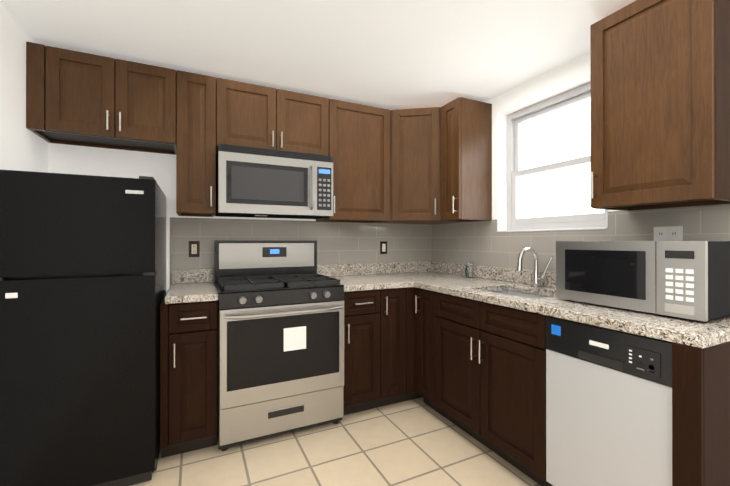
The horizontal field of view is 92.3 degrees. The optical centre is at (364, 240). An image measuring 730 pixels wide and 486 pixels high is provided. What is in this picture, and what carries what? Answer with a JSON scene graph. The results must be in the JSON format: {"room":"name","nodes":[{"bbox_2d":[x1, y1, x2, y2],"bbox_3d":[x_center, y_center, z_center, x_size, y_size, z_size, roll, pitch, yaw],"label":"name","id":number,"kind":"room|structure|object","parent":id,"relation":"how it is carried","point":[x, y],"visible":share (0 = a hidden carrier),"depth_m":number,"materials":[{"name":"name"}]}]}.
{"room":"kitchen","nodes":[
{"label":"kitchen","id":0,"kind":"room"},
{"bbox_2d":[0,3,47,172],"bbox_3d":[-1.094,0.056,0.146,0.200,2.330,4.400,0,0,-26],"label":"wall","id":1,"kind":"structure","parent":0,"point":[23,147],"depth_m":1.77,"materials":[{"name":"white paint"}]},
{"bbox_2d":[48,143,315,292],"bbox_3d":[-0.650,0.061,2.915,3.408,2.330,0.200,0,0,-26],"label":"wall","id":2,"kind":"structure","parent":0,"point":[160,168],"depth_m":2.35,"materials":[{"name":"white paint"}]},
{"bbox_2d":[26,41,175,154],"bbox_3d":[-1.560,-0.833,2.162,0.709,0.464,0.364,0,0,-26],"label":"upper cabinet","id":3,"kind":"object","parent":2,"relation":"attached to","point":[76,98],"visible":0.98,"depth_m":2.03,"materials":[{"name":"brown wood"}]},
{"bbox_2d":[176,70,215,216],"bbox_3d":[-1.137,-0.617,2.366,0.229,0.895,0.364,0,0,-26],"label":"upper cabinet","id":4,"kind":"object","parent":2,"relation":"attached to","point":[195,145],"visible":1,"depth_m":2.24,"materials":[{"name":"brown wood"}]},
{"bbox_2d":[216,78,328,155],"bbox_3d":[-0.682,-0.839,2.586,0.778,0.452,0.364,0,0,-26],"label":"upper cabinet","id":5,"kind":"object","parent":2,"relation":"attached to","point":[252,115],"visible":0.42,"depth_m":2.44,"materials":[{"name":"brown wood"}]},
{"bbox_2d":[215,143,332,218],"bbox_3d":[-0.656,-0.392,2.540,0.768,0.438,0.467,0,0,-26],"label":"over-the-range microwave","id":6,"kind":"object","parent":5,"relation":"attached to","point":[255,182],"visible":1,"depth_m":2.36,"materials":[{"name":"silver metal"}]},
{"bbox_2d":[170,217,431,286],"bbox_3d":[-0.354,0.089,2.943,2.250,0.494,0.006,0,0,-26],"label":"backsplash","id":7,"kind":"structure","parent":2,"relation":"attached to","point":[347,243],"depth_m":2.93,"materials":[{"name":"tile"}]},
{"bbox_2d":[189,241,199,256],"bbox_3d":[-1.225,0.064,2.515,0.070,0.115,0.008,0,0,-26],"label":"electrical outlet","id":8,"kind":"object","parent":7,"relation":"attached to","point":[194,248],"visible":1,"depth_m":2.51,"materials":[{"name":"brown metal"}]},
{"bbox_2d":[380,241,386,253],"bbox_3d":[0.171,0.070,3.189,0.070,0.115,0.008,0,0,-26],"label":"electrical outlet","id":9,"kind":"object","parent":7,"relation":"attached to","point":[383,247],"visible":1,"depth_m":3.18,"materials":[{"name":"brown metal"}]},
{"bbox_2d":[316,99,389,222],"bbox_3d":[-0.094,-0.609,2.869,0.526,0.910,0.364,0,0,-26],"label":"upper cabinet","id":10,"kind":"object","parent":2,"relation":"attached to","point":[359,143],"visible":0.94,"depth_m":2.74,"materials":[{"name":"brown wood"}]},
{"bbox_2d":[377,107,464,223],"bbox_3d":[0.483,-0.609,3.037,0.658,0.910,0.565,0,0,-26],"label":"upper cabinet","id":11,"kind":"object","parent":2,"relation":"attached to","point":[415,165],"visible":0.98,"depth_m":2.82,"materials":[{"name":"brown wood"}]},
{"bbox_2d":[0,0,635,109],"bbox_3d":[0.350,-1.158,0.846,3.408,0.100,4.800,0,0,-26],"label":"ceiling","id":12,"kind":"structure","parent":0,"point":[396,54],"depth_m":1.93,"materials":[{"name":"white paint"}]},
{"bbox_2d":[130,397,540,485],"bbox_3d":[0.350,1.272,0.841,3.408,0.100,4.800,0,0,-26],"label":"floor","id":13,"kind":"structure","parent":0,"point":[417,442],"depth_m":1.96,"materials":[{"name":"tile"}]},
{"bbox_2d":[0,170,165,485],"bbox_3d":[-1.485,0.454,1.948,0.616,1.540,0.744,0,0,-26],"label":"refrigerator","id":14,"kind":"object","parent":13,"relation":"on","point":[82,276],"visible":0.98,"depth_m":1.62,"materials":[{"name":"black metal"}]},
{"bbox_2d":[160,291,217,457],"bbox_3d":[-1.100,0.786,2.212,0.289,0.878,0.668,0,0,-26],"label":"base cabinet","id":15,"kind":"object","parent":13,"relation":"on","point":[188,376],"visible":1,"depth_m":1.95,"materials":[{"name":"brown wood"}]},
{"bbox_2d":[165,268,217,303],"bbox_3d":[-1.093,0.275,2.225,0.266,0.140,0.640,0,0,-26],"label":"countertop","id":16,"kind":"structure","parent":15,"relation":"on","point":[192,285],"depth_m":2.25,"materials":[{"name":"stone"}]},
{"bbox_2d":[214,241,343,450],"bbox_3d":[-0.603,0.614,2.397,0.762,1.222,0.711,0,0,-26],"label":"range","id":17,"kind":"object","parent":13,"relation":"on","point":[280,337],"visible":0.98,"depth_m":2.15,"materials":[{"name":"silver metal"}]},
{"bbox_2d":[343,287,413,414],"bbox_3d":[-0.022,0.787,2.732,0.570,0.878,0.668,0,0,-26],"label":"base cabinet","id":18,"kind":"object","parent":13,"relation":"on","point":[379,348],"visible":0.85,"depth_m":2.46,"materials":[{"name":"brown wood"}]},
{"bbox_2d":[317,263,408,291],"bbox_3d":[-0.044,0.276,2.729,0.526,0.140,0.644,0,0,-26],"label":"countertop","id":19,"kind":"structure","parent":18,"relation":"on","point":[364,276],"depth_m":2.95,"materials":[{"name":"stone"}]},
{"bbox_2d":[407,392,422,400],"bbox_3d":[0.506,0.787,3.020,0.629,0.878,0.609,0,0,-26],"label":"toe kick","id":20,"kind":"object","parent":13,"relation":"on","point":[412,396],"visible":0.1,"depth_m":2.69,"materials":[{"name":"brown wood"}]},
{"bbox_2d":[414,287,445,417],"bbox_3d":[0.680,0.787,2.615,0.668,0.878,0.267,0,0,-26],"label":"base cabinet","id":21,"kind":"object","parent":13,"relation":"on","point":[424,342],"depth_m":2.48,"materials":[{"name":"brown wood"}]},
{"bbox_2d":[435,292,552,485],"bbox_3d":[0.919,0.786,2.120,0.668,0.878,0.831,0,0,-26],"label":"base cabinet","id":22,"kind":"object","parent":13,"relation":"on","point":[490,376],"visible":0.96,"depth_m":1.89,"materials":[{"name":"brown wood"}]},
{"bbox_2d":[393,261,729,348],"bbox_3d":[0.847,0.275,2.257,0.668,0.140,2.269,0,0,-26],"label":"countertop","id":23,"kind":"structure","parent":22,"relation":"on","point":[441,277],"depth_m":1.71,"materials":[{"name":"stone"}]},
{"bbox_2d":[465,262,472,277],"bbox_3d":[0.853,0.243,2.879,0.068,0.125,0.068,0,0,-26],"label":"glass cup","id":24,"kind":"object","parent":23,"relation":"on","point":[468,269],"visible":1,"depth_m":2.85,"materials":[{"name":"clear glass"}]},
{"bbox_2d":[489,290,549,298],"bbox_3d":[0.923,0.415,2.119,0.434,0.138,0.544,0,0,-26],"label":"sink basin","id":25,"kind":"object","parent":23,"relation":"in","point":[520,294],"visible":0.1,"depth_m":2.34,"materials":[{"name":"silver metal"}]},
{"bbox_2d":[517,247,552,286],"bbox_3d":[1.075,0.174,2.228,0.203,0.260,0.136,0,0,-26],"label":"faucet","id":26,"kind":"object","parent":23,"relation":"on","point":[537,277],"visible":1,"depth_m":2.26,"materials":[{"name":"silver metal"}]},
{"bbox_2d":[556,241,729,321],"bbox_3d":[1.257,0.153,1.598,0.363,0.299,0.580,0,0,-26],"label":"countertop microwave","id":27,"kind":"object","parent":23,"relation":"on","point":[686,279],"visible":1,"depth_m":1.41,"materials":[{"name":"silver metal"}]},
{"bbox_2d":[546,316,673,485],"bbox_3d":[1.196,0.787,1.523,0.593,0.872,0.479,0,0,-26],"label":"dishwasher","id":28,"kind":"object","parent":13,"relation":"on","point":[608,407],"visible":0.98,"depth_m":1.38,"materials":[{"name":"white metal"}]},
{"bbox_2d":[672,341,729,485],"bbox_3d":[1.336,0.784,1.280,0.648,0.878,0.076,0,0,-26],"label":"cabinet end panel","id":29,"kind":"object","parent":13,"relation":"on","point":[700,416],"visible":0.96,"depth_m":1.14,"materials":[{"name":"brown wood"}]},
{"bbox_2d":[485,52,620,231],"bbox_3d":[1.750,0.059,1.519,0.300,2.330,4.400,0,0,-26],"label":"wall","id":30,"kind":"structure","parent":0,"point":[574,73],"depth_m":2.58,"materials":[{"name":"white paint"}]},
{"bbox_2d":[441,97,491,221],"bbox_3d":[0.780,-0.609,2.760,0.364,0.910,0.219,0,0,-26],"label":"upper cabinet","id":31,"kind":"object","parent":30,"relation":"attached to","point":[466,159],"visible":1,"depth_m":2.68,"materials":[{"name":"brown wood"}]},
{"bbox_2d":[497,227,607,231],"bbox_3d":[1.229,-0.066,2.348,0.106,0.011,0.798,0,0,-26],"label":"window sill","id":32,"kind":"structure","parent":30,"relation":"attached to","point":[597,228],"depth_m":2.24,"materials":[{"name":"white"}]},
{"bbox_2d":[507,81,607,229],"bbox_3d":[1.307,-0.523,2.386,0.065,0.902,0.800,0,0,-26],"label":"window","id":33,"kind":"structure","parent":30,"relation":"in","point":[548,163],"depth_m":2.43,"materials":[{"name":"white glass"}]},
{"bbox_2d":[432,204,729,271],"bbox_3d":[1.133,0.088,2.443,0.006,0.494,2.189,0,0,-26],"label":"backsplash","id":34,"kind":"structure","parent":30,"relation":"attached to","point":[483,243],"depth_m":2.29,"materials":[{"name":"tile"}]},
{"bbox_2d":[654,226,682,240],"bbox_3d":[1.478,-0.031,1.713,0.008,0.070,0.115,0,0,-26],"label":"outlet","id":35,"kind":"object","parent":34,"relation":"attached to","point":[672,233],"visible":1,"depth_m":1.71,"materials":[{"name":"white plastic"}]},
{"bbox_2d":[590,0,729,210],"bbox_3d":[1.344,-0.611,1.592,0.364,0.910,0.460,0,0,-26],"label":"upper cabinet","id":36,"kind":"object","parent":30,"relation":"attached to","point":[660,104],"visible":1,"depth_m":1.48,"materials":[{"name":"brown wood"}]}
]}

